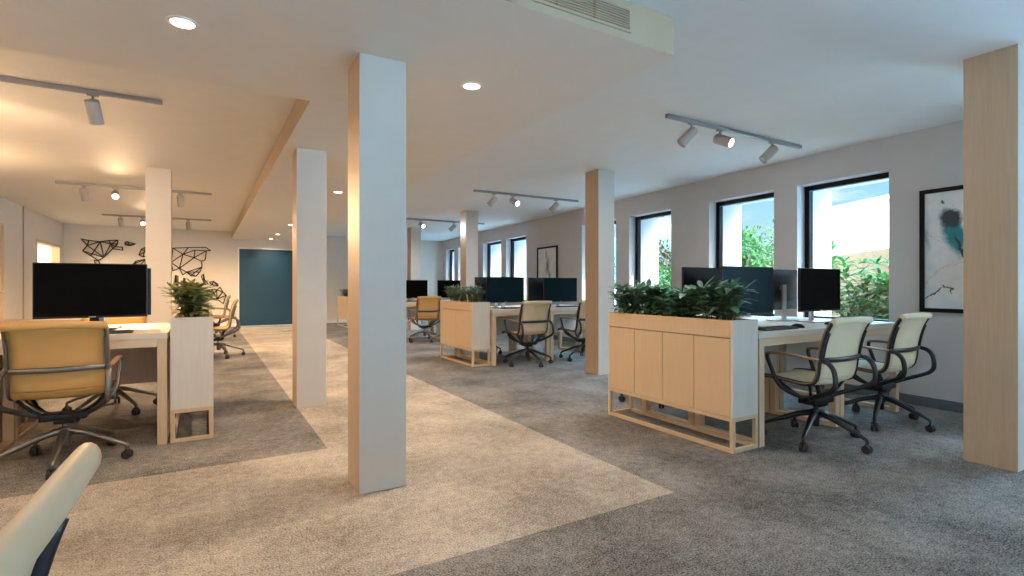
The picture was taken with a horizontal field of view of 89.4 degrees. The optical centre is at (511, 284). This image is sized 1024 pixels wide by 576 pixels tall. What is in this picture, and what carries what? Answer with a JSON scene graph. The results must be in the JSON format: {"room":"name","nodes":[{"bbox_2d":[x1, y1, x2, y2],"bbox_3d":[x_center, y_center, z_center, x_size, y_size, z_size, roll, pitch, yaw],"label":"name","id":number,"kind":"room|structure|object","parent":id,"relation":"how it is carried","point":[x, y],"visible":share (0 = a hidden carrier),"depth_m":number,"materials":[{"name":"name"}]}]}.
{"room":"open-plan office","nodes":[
{"label":"open-plan office","id":0,"kind":"room"},
{"bbox_2d":[0,196,62,319],"bbox_3d":[-5.489,-0.158,3.603,0.150,2.515,19.200,0,0,-31],"label":"wall","id":1,"kind":"structure","parent":0,"point":[37,225],"depth_m":9.14,"materials":[{"name":"paint"}]},
{"bbox_2d":[0,223,4,319],"bbox_3d":[-7.874,0.060,7.856,0.087,2.080,0.950,0,0,-31],"label":"door","id":2,"kind":"structure","parent":1,"relation":"in","point":[2,291],"depth_m":8.20,"materials":[{"name":"brown wood"}]},
{"bbox_2d":[23,206,23,318],"bbox_3d":[-8.758,-0.158,9.267,0.012,2.515,0.040,0,0,-31],"label":"trim","id":3,"kind":"structure","parent":1,"relation":"attached to","point":[23,206],"depth_m":9.25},
{"bbox_2d":[36,238,60,262],"bbox_3d":[-9.733,-0.275,10.770,0.150,1.249,1.938,0,0,-31],"label":"window","id":4,"kind":"structure","parent":1,"relation":"in","point":[55,248],"depth_m":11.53,"materials":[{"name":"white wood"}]},
{"bbox_2d":[46,224,442,323],"bbox_3d":[-6.144,-0.158,14.553,10.505,2.515,0.300,0,0,-31],"label":"wall","id":5,"kind":"structure","parent":0,"point":[220,264],"depth_m":13.44,"materials":[{"name":"paint"}]},
{"bbox_2d":[81,239,122,260],"bbox_3d":[-9.704,-0.826,12.245,0.799,0.522,0.032,0,0,-31],"label":"wall art","id":6,"kind":"object","parent":5,"relation":"attached to","point":[98,242],"visible":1,"depth_m":12.22},
{"bbox_2d":[172,247,210,276],"bbox_3d":[-8.319,-0.596,13.068,1.229,0.768,0.032,0,0,-31],"label":"wall art","id":7,"kind":"object","parent":5,"relation":"attached to","point":[184,253],"visible":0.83,"depth_m":13.13},
{"bbox_2d":[237,247,291,325],"bbox_3d":[-6.682,0.051,14.132,1.458,2.099,0.155,0,0,-31],"label":"door","id":8,"kind":"structure","parent":5,"relation":"in","point":[264,275],"depth_m":14.05,"materials":[{"name":"teal paint"}]},
{"bbox_2d":[218,320,346,326],"bbox_3d":[-6.300,1.055,14.278,9.354,0.090,0.014,0,0,-31],"label":"baseboard","id":9,"kind":"structure","parent":5,"relation":"attached to","point":[327,321],"depth_m":14.89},
{"bbox_2d":[0,0,673,240],"bbox_3d":[-4.733,-1.317,7.319,4.945,0.194,13.580,0,0,-31],"label":"ceiling","id":10,"kind":"structure","parent":0,"point":[532,61],"depth_m":2.75,"materials":[{"name":"paint"}]},
{"bbox_2d":[166,15,198,30],"bbox_3d":[-1.532,-1.217,2.405,0.132,0.006,0.132,0,0,-31],"label":"recessed light","id":11,"kind":"object","parent":10,"relation":"in","point":[180,22],"visible":1,"depth_m":2.40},
{"bbox_2d":[461,82,481,90],"bbox_3d":[-0.247,-1.217,3.168,0.132,0.006,0.132,0,0,-31],"label":"recessed light","id":12,"kind":"object","parent":10,"relation":"in","point":[472,86],"visible":1,"depth_m":3.16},
{"bbox_2d":[531,0,631,32],"bbox_3d":[0.018,-1.318,2.236,1.339,0.124,0.012,0,0,-31],"label":"ceiling vent","id":13,"kind":"object","parent":10,"relation":"in","point":[609,13],"visible":1,"depth_m":2.47,"materials":[{"name":"metal"}]},
{"bbox_2d":[0,320,1023,575],"bbox_3d":[-1.371,1.160,6.222,10.005,0.120,18.900,0,0,-31],"label":"floor","id":14,"kind":"structure","parent":0,"point":[523,469],"depth_m":2.79,"materials":[{"name":"grey carpet"}]},
{"bbox_2d":[0,333,1,442],"bbox_3d":[-3.776,0.715,3.073,0.965,0.770,0.560,0,0,-31],"label":"office desk","id":15,"kind":"object","parent":14,"relation":"on","point":[0,333],"visible":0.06,"depth_m":3.54,"materials":[{"name":"laminate"}]},
{"bbox_2d":[2,355,26,440],"bbox_3d":[-4.067,0.715,3.563,0.965,0.770,0.560,0,0,-31],"label":"office desk","id":16,"kind":"object","parent":14,"relation":"on","point":[23,419],"visible":0.06,"depth_m":3.89,"materials":[{"name":"laminate"}]},
{"bbox_2d":[0,318,80,323],"bbox_3d":[-5.292,0.750,6.092,1.560,0.700,0.420,0,0,-31],"label":"office desk","id":17,"kind":"object","parent":14,"relation":"on","point":[8,321],"visible":0.14,"depth_m":5.87,"materials":[{"name":"brown wood"}]},
{"bbox_2d":[0,442,101,575],"bbox_3d":[-0.671,0.656,0.403,0.682,0.888,0.704,0,0,-29],"label":"swivel chair","id":18,"kind":"object","parent":14,"relation":"on","point":[29,542],"visible":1,"depth_m":0.52,"materials":[{"name":"fabric"}]},
{"bbox_2d":[0,321,133,480],"bbox_3d":[-2.757,0.656,3.186,0.704,0.888,0.682,0,0,-31],"label":"swivel chair","id":19,"kind":"object","parent":14,"relation":"on","point":[63,359],"visible":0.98,"depth_m":3.06,"materials":[{"name":"beige fabric"}]},
{"bbox_2d":[0,327,169,452],"bbox_3d":[-2.940,0.715,3.569,0.968,0.770,0.560,0,0,-31],"label":"office desk","id":20,"kind":"object","parent":14,"relation":"on","point":[145,352],"visible":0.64,"depth_m":3.57,"materials":[{"name":"laminate"}]},
{"bbox_2d":[32,262,146,329],"bbox_3d":[-2.998,0.088,3.709,0.635,0.483,0.180,0,0,-31],"label":"computer monitor","id":21,"kind":"object","parent":20,"relation":"on","point":[93,291],"visible":0.84,"depth_m":3.63,"materials":[{"name":"metal"}]},
{"bbox_2d":[109,329,133,333],"bbox_3d":[-2.804,0.321,3.487,0.400,0.018,0.124,0,0,-31],"label":"keyboard","id":22,"kind":"object","parent":20,"relation":"on","point":[129,330],"visible":0.4,"depth_m":3.52,"materials":[{"name":"black plastic"}]},
{"bbox_2d":[16,323,169,442],"bbox_3d":[-3.231,0.715,4.059,0.968,0.770,0.560,0,0,-31],"label":"office desk","id":23,"kind":"object","parent":14,"relation":"on","point":[31,423],"visible":0.16,"depth_m":4.01,"materials":[{"name":"laminate"}]},
{"bbox_2d":[99,268,150,328],"bbox_3d":[-3.117,0.098,3.918,0.620,0.464,0.180,0,0,-31],"label":"computer monitor","id":24,"kind":"object","parent":23,"relation":"on","point":[148,269],"visible":0.15,"depth_m":4.11,"materials":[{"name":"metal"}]},
{"bbox_2d":[62,315,156,420],"bbox_3d":[-3.504,0.656,4.529,0.704,0.888,0.682,0,0,-31],"label":"swivel chair","id":25,"kind":"object","parent":14,"relation":"on","point":[110,320],"visible":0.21,"depth_m":4.58,"materials":[{"name":"grey metal"}]},
{"bbox_2d":[145,167,171,322],"bbox_3d":[-4.334,-0.158,6.350,0.255,2.515,0.255,0,0,-31],"label":"column","id":26,"kind":"structure","parent":14,"relation":"on","point":[158,181],"depth_m":6.25,"materials":[{"name":"paint"}]},
{"bbox_2d":[170,310,212,443],"bbox_3d":[-2.558,0.664,4.156,0.259,0.872,1.180,0,0,-31],"label":"base cabinet","id":27,"kind":"object","parent":14,"relation":"on","point":[191,338],"visible":0.98,"depth_m":3.65,"materials":[{"name":"brown wood"}]},
{"bbox_2d":[157,279,217,323],"bbox_3d":[-2.358,0.134,3.763,0.398,0.369,0.405,0,0,-31],"label":"leafy plant","id":28,"kind":"object","parent":27,"relation":"in","point":[190,290],"visible":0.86,"depth_m":3.74,"materials":[{"name":"green plant"}]},
{"bbox_2d":[174,290,219,314],"bbox_3d":[-2.468,0.131,4.031,0.338,0.242,0.305,0,0,-31],"label":"leafy plant","id":29,"kind":"object","parent":27,"relation":"on","point":[212,290],"visible":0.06,"depth_m":4.10,"materials":[{"name":"plant"}]},
{"bbox_2d":[212,295,235,336],"bbox_3d":[-6.088,0.656,10.690,0.682,0.888,0.704,0,0,-31],"label":"swivel chair","id":30,"kind":"object","parent":14,"relation":"on","point":[225,308],"visible":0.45,"depth_m":10.59,"materials":[{"name":"grey metal"}]},
{"bbox_2d":[213,299,244,358],"bbox_3d":[-4.471,0.656,7.928,0.682,0.888,0.704,0,0,-31],"label":"swivel chair","id":31,"kind":"object","parent":14,"relation":"on","point":[231,316],"visible":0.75,"depth_m":7.84,"materials":[{"name":"beige fabric"}]},
{"bbox_2d":[292,148,325,408],"bbox_3d":[-1.871,-0.060,4.771,0.255,2.320,0.255,0,0,-31],"label":"column","id":32,"kind":"structure","parent":14,"relation":"on","point":[308,166],"depth_m":4.67,"materials":[{"name":"paint"}]},
{"bbox_2d":[337,296,347,327],"bbox_3d":[-4.375,0.700,13.801,0.310,0.800,1.200,0,0,-31],"label":"base cabinet","id":33,"kind":"object","parent":14,"relation":"on","point":[342,301],"visible":0.52,"depth_m":13.69,"materials":[{"name":"brown wood"}]},
{"bbox_2d":[348,52,405,494],"bbox_3d":[-0.754,-0.060,2.881,0.255,2.320,0.255,0,0,-31],"label":"column","id":34,"kind":"structure","parent":14,"relation":"on","point":[376,84],"depth_m":2.77,"materials":[{"name":"paint"}]},
{"bbox_2d":[407,227,420,329],"bbox_3d":[-2.438,-0.158,12.866,0.255,2.515,0.255,0,0,-31],"label":"column","id":35,"kind":"structure","parent":14,"relation":"on","point":[413,234],"depth_m":12.77,"materials":[{"name":"paint"}]},
{"bbox_2d":[406,302,439,338],"bbox_3d":[-1.968,0.718,10.601,0.840,0.765,0.540,0,0,-31],"label":"office desk","id":36,"kind":"object","parent":14,"relation":"on","point":[409,305],"visible":0.11,"depth_m":10.71,"materials":[{"name":"laminate"}]},
{"bbox_2d":[406,280,427,300],"bbox_3d":[-2.062,0.117,10.650,0.630,0.437,0.180,0,0,-31],"label":"computer monitor","id":37,"kind":"object","parent":36,"relation":"on","point":[414,288],"visible":0.63,"depth_m":10.62,"materials":[{"name":"plastic"}]},
{"bbox_2d":[408,296,440,342],"bbox_3d":[-1.691,0.656,10.075,0.704,0.888,0.682,0,0,-31],"label":"swivel chair","id":38,"kind":"object","parent":14,"relation":"on","point":[427,307],"visible":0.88,"depth_m":9.95,"materials":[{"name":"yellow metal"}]},
{"bbox_2d":[440,300,489,366],"bbox_3d":[-0.696,0.667,7.472,0.267,0.865,1.100,0,0,-31],"label":"base cabinet","id":39,"kind":"object","parent":14,"relation":"on","point":[465,325],"visible":1,"depth_m":7.12,"materials":[{"name":"brown wood"}]},
{"bbox_2d":[443,285,461,300],"bbox_3d":[-0.883,0.122,7.761,0.316,0.301,0.384,0,0,4],"label":"bushy plant","id":40,"kind":"object","parent":39,"relation":"on","point":[447,287],"visible":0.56,"depth_m":7.72,"materials":[{"name":"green plant"}]},
{"bbox_2d":[448,284,466,301],"bbox_3d":[-0.765,0.122,7.603,0.384,0.301,0.316,0,0,34],"label":"bushy plant","id":41,"kind":"object","parent":39,"relation":"on","point":[459,299],"visible":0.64,"depth_m":7.57,"materials":[{"name":"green plant"}]},
{"bbox_2d":[457,284,477,301],"bbox_3d":[-0.607,0.122,7.324,0.384,0.301,0.316,0,0,-26],"label":"bushy plant","id":42,"kind":"object","parent":39,"relation":"on","point":[470,287],"visible":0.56,"depth_m":7.29,"materials":[{"name":"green plant"}]},
{"bbox_2d":[462,285,484,301],"bbox_3d":[-0.524,0.122,7.154,0.316,0.301,0.384,0,0,-18],"label":"bushy plant","id":43,"kind":"object","parent":39,"relation":"on","point":[475,296],"visible":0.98,"depth_m":7.13,"materials":[{"name":"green plant"}]},
{"bbox_2d":[460,210,477,296],"bbox_3d":[-0.824,-0.158,9.952,0.255,2.515,0.255,0,0,-31],"label":"column","id":44,"kind":"structure","parent":14,"relation":"on","point":[468,219],"depth_m":9.85,"materials":[{"name":"paint"}]},
{"bbox_2d":[459,306,526,358],"bbox_3d":[-0.277,0.718,7.976,0.952,0.765,0.540,0,0,-31],"label":"office desk","id":45,"kind":"object","parent":14,"relation":"on","point":[525,336],"visible":0.1,"depth_m":8.04,"materials":[{"name":"laminate"}]},
{"bbox_2d":[475,277,500,307],"bbox_3d":[-0.249,0.109,7.784,0.630,0.452,0.180,0,0,-31],"label":"computer monitor","id":46,"kind":"object","parent":45,"relation":"on","point":[479,281],"visible":0.33,"depth_m":7.71,"materials":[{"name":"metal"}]},
{"bbox_2d":[475,308,549,365],"bbox_3d":[0.003,0.718,7.503,0.952,0.765,0.540,0,0,-31],"label":"office desk","id":47,"kind":"object","parent":14,"relation":"on","point":[497,315],"visible":0.39,"depth_m":7.49,"materials":[{"name":"laminate"}]},
{"bbox_2d":[486,277,523,307],"bbox_3d":[-0.127,0.109,7.577,0.630,0.452,0.180,0,0,-31],"label":"computer monitor","id":48,"kind":"object","parent":47,"relation":"on","point":[502,290],"visible":0.88,"depth_m":7.51,"materials":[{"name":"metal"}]},
{"bbox_2d":[502,301,553,367],"bbox_3d":[0.228,0.656,7.156,0.704,0.888,0.682,0,0,-31],"label":"swivel chair","id":49,"kind":"object","parent":14,"relation":"on","point":[533,315],"visible":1,"depth_m":7.04,"materials":[{"name":"beige fabric"}]},
{"bbox_2d":[512,304,577,351],"bbox_3d":[0.560,0.718,8.473,0.985,0.765,0.540,0,0,-31],"label":"office desk","id":50,"kind":"object","parent":14,"relation":"on","point":[559,333],"visible":0.18,"depth_m":8.57,"materials":[{"name":"laminate"}]},
{"bbox_2d":[528,278,553,305],"bbox_3d":[0.559,0.109,8.264,0.630,0.452,0.180,0,0,-31],"label":"computer monitor","id":51,"kind":"object","parent":50,"relation":"on","point":[535,285],"visible":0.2,"depth_m":8.19,"materials":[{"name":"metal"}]},
{"bbox_2d":[531,307,584,359],"bbox_3d":[0.840,0.718,8.001,0.985,0.765,0.540,0,0,-31],"label":"office desk","id":52,"kind":"object","parent":14,"relation":"on","point":[556,313],"visible":0.23,"depth_m":8.12,"materials":[{"name":"laminate"}]},
{"bbox_2d":[543,278,576,306],"bbox_3d":[0.720,0.112,8.080,0.630,0.447,0.180,0,0,-31],"label":"computer monitor","id":53,"kind":"object","parent":52,"relation":"on","point":[557,290],"visible":0.87,"depth_m":8.02,"materials":[{"name":"plastic"}]},
{"bbox_2d":[557,300,584,361],"bbox_3d":[1.062,0.656,7.652,0.704,0.888,0.682,0,0,-31],"label":"swivel chair","id":54,"kind":"object","parent":14,"relation":"on","point":[580,317],"visible":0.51,"depth_m":7.48,"materials":[{"name":"metal"}]},
{"bbox_2d":[585,169,613,374],"bbox_3d":[1.096,-0.158,6.463,0.255,2.515,0.255,0,0,-31],"label":"column","id":55,"kind":"structure","parent":14,"relation":"on","point":[599,183],"depth_m":6.36,"materials":[{"name":"paint"}]},
{"bbox_2d":[617,308,663,407],"bbox_3d":[1.352,0.656,4.970,0.704,0.888,0.682,0,0,-31],"label":"swivel chair","id":56,"kind":"object","parent":14,"relation":"on","point":[621,397],"visible":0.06,"depth_m":4.85,"materials":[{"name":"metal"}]},
{"bbox_2d":[608,312,757,453],"bbox_3d":[1.240,0.666,3.946,0.262,0.868,1.210,0,0,-31],"label":"base cabinet","id":57,"kind":"object","parent":14,"relation":"on","point":[708,367],"visible":0.98,"depth_m":3.68,"materials":[{"name":"brown wood"}]},
{"bbox_2d":[610,293,643,313],"bbox_3d":[1.013,0.153,4.392,0.339,0.227,0.309,0,0,35],"label":"leafy plant","id":58,"kind":"object","parent":57,"relation":"in","point":[628,297],"visible":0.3,"depth_m":4.35,"materials":[{"name":"green plant"}]},
{"bbox_2d":[607,279,652,313],"bbox_3d":[1.005,0.103,4.328,0.457,0.328,0.343,0,0,-18],"label":"leafy plant","id":59,"kind":"object","parent":57,"relation":"on","point":[623,292],"visible":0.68,"depth_m":4.29,"materials":[{"name":"green plant"}]},
{"bbox_2d":[623,279,671,314],"bbox_3d":[1.091,0.107,4.093,0.445,0.319,0.334,0,0,0],"label":"leafy plant","id":60,"kind":"object","parent":57,"relation":"in","point":[639,285],"visible":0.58,"depth_m":4.09,"materials":[{"name":"green plant"}]},
{"bbox_2d":[629,286,669,314],"bbox_3d":[1.141,0.137,4.217,0.352,0.259,0.386,0,0,3],"label":"leafy plant","id":61,"kind":"object","parent":57,"relation":"on","point":[637,302],"visible":0.23,"depth_m":4.18,"materials":[{"name":"green plant"}]},
{"bbox_2d":[637,278,672,315],"bbox_3d":[1.119,0.106,4.083,0.335,0.320,0.447,0,0,-28],"label":"leafy plant","id":62,"kind":"object","parent":57,"relation":"on","point":[648,282],"visible":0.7,"depth_m":4.02,"materials":[{"name":"green plant"}]},
{"bbox_2d":[650,286,696,316],"bbox_3d":[1.241,0.136,3.952,0.391,0.262,0.356,0,0,-1],"label":"leafy plant","id":63,"kind":"object","parent":57,"relation":"in","point":[664,300],"visible":0.48,"depth_m":3.90,"materials":[{"name":"green plant"}]},
{"bbox_2d":[663,296,700,317],"bbox_3d":[1.293,0.151,3.888,0.345,0.231,0.314,0,0,-6],"label":"leafy plant","id":64,"kind":"object","parent":57,"relation":"on","point":[671,301],"visible":0.39,"depth_m":3.83,"materials":[{"name":"green plant"}]},
{"bbox_2d":[667,285,709,317],"bbox_3d":[1.288,0.132,3.787,0.353,0.270,0.392,0,0,2],"label":"leafy plant","id":65,"kind":"object","parent":57,"relation":"in","point":[685,295],"visible":0.79,"depth_m":3.74,"materials":[{"name":"green plant"}]},
{"bbox_2d":[686,277,739,318],"bbox_3d":[1.411,0.101,3.602,0.461,0.330,0.346,0,0,-31],"label":"leafy plant","id":66,"kind":"object","parent":57,"relation":"on","point":[703,290],"visible":0.53,"depth_m":3.59,"materials":[{"name":"green plant"}]},
{"bbox_2d":[697,278,757,319],"bbox_3d":[1.469,0.109,3.531,0.355,0.316,0.432,0,0,-5],"label":"leafy plant","id":67,"kind":"object","parent":57,"relation":"on","point":[734,310],"visible":0.85,"depth_m":3.46,"materials":[{"name":"green plant"}]},
{"bbox_2d":[702,279,754,319],"bbox_3d":[1.495,0.112,3.589,0.322,0.308,0.429,0,0,-29],"label":"leafy plant","id":68,"kind":"object","parent":57,"relation":"in","point":[732,280],"visible":0.31,"depth_m":3.54,"materials":[{"name":"green plant"}]},
{"bbox_2d":[642,322,771,425],"bbox_3d":[1.688,0.713,4.456,1.017,0.775,0.540,0,0,-31],"label":"office desk","id":69,"kind":"object","parent":14,"relation":"on","point":[646,405],"visible":0.11,"depth_m":4.40,"materials":[{"name":"laminate"}]},
{"bbox_2d":[682,267,719,316],"bbox_3d":[1.666,0.090,4.246,0.630,0.469,0.180,0,0,-31],"label":"computer monitor","id":70,"kind":"object","parent":69,"relation":"on","point":[690,275],"visible":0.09,"depth_m":4.20,"materials":[{"name":"plastic"}]},
{"bbox_2d":[695,323,839,447],"bbox_3d":[1.969,0.713,3.983,1.017,0.775,0.540,0,0,-31],"label":"office desk","id":71,"kind":"object","parent":14,"relation":"on","point":[767,340],"visible":0.35,"depth_m":3.81,"materials":[{"name":"laminate"}]},
{"bbox_2d":[720,266,772,326],"bbox_3d":[1.784,0.091,4.037,0.630,0.467,0.180,0,0,-31],"label":"computer monitor","id":72,"kind":"object","parent":71,"relation":"on","point":[763,285],"visible":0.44,"depth_m":4.01,"materials":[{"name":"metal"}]},
{"bbox_2d":[758,325,798,330],"bbox_3d":[1.934,0.316,3.794,0.400,0.018,0.124,0,0,-31],"label":"keyboard","id":73,"kind":"object","parent":71,"relation":"on","point":[782,327],"visible":0.96,"depth_m":3.73,"materials":[{"name":"black plastic"}]},
{"bbox_2d":[744,316,828,395],"bbox_3d":[2.542,0.713,4.964,0.960,0.775,0.540,0,0,-31],"label":"office desk","id":74,"kind":"object","parent":14,"relation":"on","point":[760,319],"visible":0.06,"depth_m":5.01,"materials":[{"name":"laminate"}]},
{"bbox_2d":[766,269,799,321],"bbox_3d":[2.474,0.090,4.726,0.630,0.469,0.180,0,0,-31],"label":"computer monitor","id":75,"kind":"object","parent":74,"relation":"on","point":[784,281],"visible":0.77,"depth_m":4.75,"materials":[{"name":"metal"}]},
{"bbox_2d":[764,316,877,453],"bbox_3d":[2.159,0.656,3.639,0.704,0.888,0.682,0,0,-30],"label":"swivel chair","id":76,"kind":"object","parent":14,"relation":"on","point":[839,349],"visible":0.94,"depth_m":3.53,"materials":[{"name":"beige fabric"}]},
{"bbox_2d":[775,319,898,422],"bbox_3d":[2.823,0.713,4.491,0.960,0.775,0.540,0,0,-31],"label":"office desk","id":77,"kind":"object","parent":14,"relation":"on","point":[876,327],"visible":0.2,"depth_m":4.48,"materials":[{"name":"laminate"}]},
{"bbox_2d":[795,268,839,322],"bbox_3d":[2.644,0.090,4.547,0.630,0.469,0.180,0,0,-31],"label":"computer monitor","id":78,"kind":"object","parent":77,"relation":"on","point":[818,288],"visible":0.96,"depth_m":4.47,"materials":[{"name":"metal"}]},
{"bbox_2d":[844,313,936,432],"bbox_3d":[2.967,0.656,4.131,0.704,0.888,0.682,0,0,-31],"label":"swivel chair","id":79,"kind":"object","parent":14,"relation":"on","point":[906,334],"visible":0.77,"depth_m":4.00,"materials":[{"name":"fabric"}]},
{"bbox_2d":[963,44,1023,472],"bbox_3d":[3.009,-0.158,3.203,0.255,2.515,0.255,0,0,-31],"label":"column","id":80,"kind":"structure","parent":14,"relation":"on","point":[993,81],"depth_m":3.12,"materials":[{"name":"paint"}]},
{"bbox_3d":[-1.235,0.718,11.036,0.855,0.765,0.540,0,0,-31],"label":"office desk","id":81,"kind":"object","parent":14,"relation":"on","visible":0},
{"bbox_2d":[437,280,459,299],"bbox_3d":[-1.327,0.117,11.087,0.630,0.437,0.180,0,0,-31],"label":"computer monitor","id":82,"kind":"object","parent":81,"relation":"on","point":[441,292],"visible":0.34,"depth_m":10.94,"materials":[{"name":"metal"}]},
{"bbox_2d":[0,0,1023,240],"bbox_3d":[-1.308,-1.565,6.259,10.352,0.300,19.500,0,0,-31],"label":"ceiling","id":83,"kind":"structure","parent":0,"point":[820,76],"depth_m":4.45,"materials":[{"name":"paint"}]},
{"bbox_2d":[0,76,162,124],"bbox_3d":[-3.538,-1.291,3.500,1.950,0.247,0.187,0,0,-31],"label":"track light","id":84,"kind":"object","parent":83,"relation":"attached to","point":[93,108],"visible":1,"depth_m":3.73,"materials":[{"name":"white metal"}]},
{"bbox_2d":[55,181,211,206],"bbox_3d":[-5.413,-1.290,7.490,1.840,0.249,0.230,0,0,-31],"label":"track light","id":85,"kind":"object","parent":83,"relation":"attached to","point":[83,191],"visible":1,"depth_m":7.31,"materials":[{"name":"white metal"}]},
{"bbox_2d":[102,214,210,229],"bbox_3d":[-7.324,-1.291,10.728,1.880,0.247,0.230,0,0,-31],"label":"track light","id":86,"kind":"object","parent":83,"relation":"attached to","point":[120,220],"visible":0.98,"depth_m":10.54,"materials":[{"name":"white metal"}]},
{"bbox_2d":[406,218,483,231],"bbox_3d":[-1.477,-1.296,11.339,1.937,0.237,0.188,0,0,-35],"label":"track light","id":87,"kind":"object","parent":83,"relation":"attached to","point":[420,224],"visible":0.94,"depth_m":11.21,"materials":[{"name":"white metal"}]},
{"bbox_2d":[473,189,577,212],"bbox_3d":[0.278,-1.296,8.131,1.940,0.237,0.221,0,0,-31],"label":"track light","id":88,"kind":"object","parent":83,"relation":"attached to","point":[492,201],"visible":1,"depth_m":7.98,"materials":[{"name":"white metal"}]},
{"bbox_2d":[665,113,801,163],"bbox_3d":[2.114,-1.296,4.744,1.920,0.237,0.221,0,0,-31],"label":"track light","id":89,"kind":"object","parent":83,"relation":"attached to","point":[692,132],"visible":1,"depth_m":4.57,"materials":[{"name":"white metal"}]},
{"bbox_2d":[443,120,962,402],"bbox_3d":[2.251,-0.158,8.375,0.621,2.515,19.604,0,0,-26],"label":"wall","id":90,"kind":"structure","parent":0,"point":[928,158],"depth_m":5.98,"materials":[{"name":"paint"}]},
{"bbox_2d":[450,250,453,279],"bbox_3d":[-1.853,-0.355,16.134,0.220,1.510,0.750,0,0,-26],"label":"window","id":91,"kind":"structure","parent":90,"relation":"in","point":[451,251],"depth_m":16.44,"materials":[{"name":"black metal"}]},
{"bbox_2d":[488,241,500,276],"bbox_3d":[-0.440,-0.355,13.292,0.220,1.510,1.121,0,0,-26],"label":"window","id":92,"kind":"structure","parent":90,"relation":"in","point":[499,242],"depth_m":13.78,"materials":[{"name":"black metal"}]},
{"bbox_2d":[511,237,525,302],"bbox_3d":[0.165,-0.355,12.075,0.220,1.510,1.031,0,0,-26],"label":"window","id":93,"kind":"structure","parent":90,"relation":"in","point":[521,238],"depth_m":12.51,"materials":[{"name":"black metal"}]},
{"bbox_2d":[537,245,557,277],"bbox_3d":[0.726,-0.247,10.711,0.030,1.095,0.817,0,0,-26],"label":"framed picture","id":94,"kind":"object","parent":90,"relation":"attached to","point":[547,257],"visible":0.52,"depth_m":10.70,"materials":[{"name":"grey paper"}]},
{"bbox_2d":[635,211,670,309],"bbox_3d":[2.190,-0.355,8.005,0.220,1.510,0.944,0,0,-26],"label":"window","id":95,"kind":"structure","parent":90,"relation":"in","point":[637,219],"depth_m":8.40,"materials":[{"name":"black metal"}]},
{"bbox_2d":[716,193,773,317],"bbox_3d":[2.929,-0.355,6.518,0.220,1.510,0.964,0,0,-26],"label":"window","id":96,"kind":"structure","parent":90,"relation":"in","point":[719,205],"depth_m":6.92,"materials":[{"name":"black metal"}]},
{"bbox_2d":[537,334,962,412],"bbox_3d":[1.978,1.055,8.212,0.014,0.090,18.912,0,0,-26],"label":"baseboard","id":97,"kind":"structure","parent":90,"relation":"attached to","point":[947,405],"depth_m":4.72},
{"bbox_2d":[805,172,888,321],"bbox_3d":[3.481,-0.355,5.409,0.220,1.510,0.936,0,0,-26],"label":"window","id":98,"kind":"structure","parent":90,"relation":"in","point":[809,190],"depth_m":5.80,"materials":[{"name":"black metal"}]},
{"bbox_2d":[919,185,962,312],"bbox_3d":[3.889,-0.306,4.351,0.030,1.098,0.790,0,0,-26],"label":"framed picture","id":99,"kind":"object","parent":90,"relation":"attached to","point":[940,209],"visible":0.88,"depth_m":4.56,"materials":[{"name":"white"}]},
{"label":"outside","id":100,"kind":"structure","parent":0,"visible":0},
{"bbox_3d":[96.775,1.310,156.323,313.950,0.180,470.000,0,0,-31],"label":"ground","id":101,"kind":"structure","parent":100,"visible":0},
{"bbox_2d":[614,238,670,286],"bbox_3d":[4.170,-0.087,14.864,2.667,2.624,2.240,0,0,-16],"label":"tree","id":102,"kind":"object","parent":101,"relation":"on","point":[666,255],"visible":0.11,"depth_m":14.72,"materials":[{"name":"green plant"}]},
{"bbox_2d":[658,259,670,304],"bbox_3d":[3.537,0.301,12.293,1.976,1.854,1.935,0,0,-31],"label":"tree","id":103,"kind":"object","parent":101,"relation":"on","point":[664,279],"visible":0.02,"depth_m":12.02,"materials":[{"name":"green plant"}]},
{"bbox_2d":[741,225,773,266],"bbox_3d":[4.632,-0.056,11.057,2.145,2.563,2.133,0,0,-7],"label":"tree","id":104,"kind":"object","parent":101,"relation":"on","point":[748,260],"visible":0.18,"depth_m":10.54,"materials":[{"name":"green plant"}]},
{"bbox_2d":[741,219,773,311],"bbox_3d":[6.373,-0.251,13.372,2.781,2.951,2.914,0,0,-31],"label":"tree","id":105,"kind":"object","parent":101,"relation":"on","point":[770,231],"visible":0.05,"depth_m":13.19,"materials":[{"name":"green plant"}]},
{"bbox_2d":[831,239,843,315],"bbox_3d":[4.809,0.232,8.035,0.617,1.976,0.740,0,0,20],"label":"shrub","id":106,"kind":"object","parent":101,"relation":"on","point":[833,244],"visible":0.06,"depth_m":7.84,"materials":[{"name":"green plant"}]},
{"bbox_2d":[831,248,888,318],"bbox_3d":[5.662,0.345,8.139,0.200,1.750,5.344,0,0,12],"label":"wall","id":107,"kind":"structure","parent":101,"relation":"on","point":[884,253],"depth_m":8.23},
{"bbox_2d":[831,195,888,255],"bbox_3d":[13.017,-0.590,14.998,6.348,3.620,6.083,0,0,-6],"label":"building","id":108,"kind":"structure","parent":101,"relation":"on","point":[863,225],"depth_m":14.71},
{"bbox_2d":[831,255,888,319],"bbox_3d":[4.602,0.401,6.752,1.190,1.641,1.187,0,0,-18],"label":"shrub","id":109,"kind":"object","parent":101,"relation":"on","point":[863,298],"visible":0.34,"depth_m":6.61,"materials":[{"name":"green plant"}]},
{"bbox_2d":[860,272,888,319],"bbox_3d":[4.637,0.527,6.126,0.770,1.388,0.782,0,0,-12],"label":"shrub","id":110,"kind":"object","parent":101,"relation":"on","point":[877,312],"visible":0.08,"depth_m":6.20,"materials":[{"name":"green plant"}]},
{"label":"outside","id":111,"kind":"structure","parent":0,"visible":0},
{"bbox_2d":[614,217,670,282],"bbox_3d":[79.123,-14.805,235.853,186.908,33.810,194.824,0,0,-31],"label":"building","id":112,"kind":"structure","parent":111,"point":[664,224],"depth_m":205.29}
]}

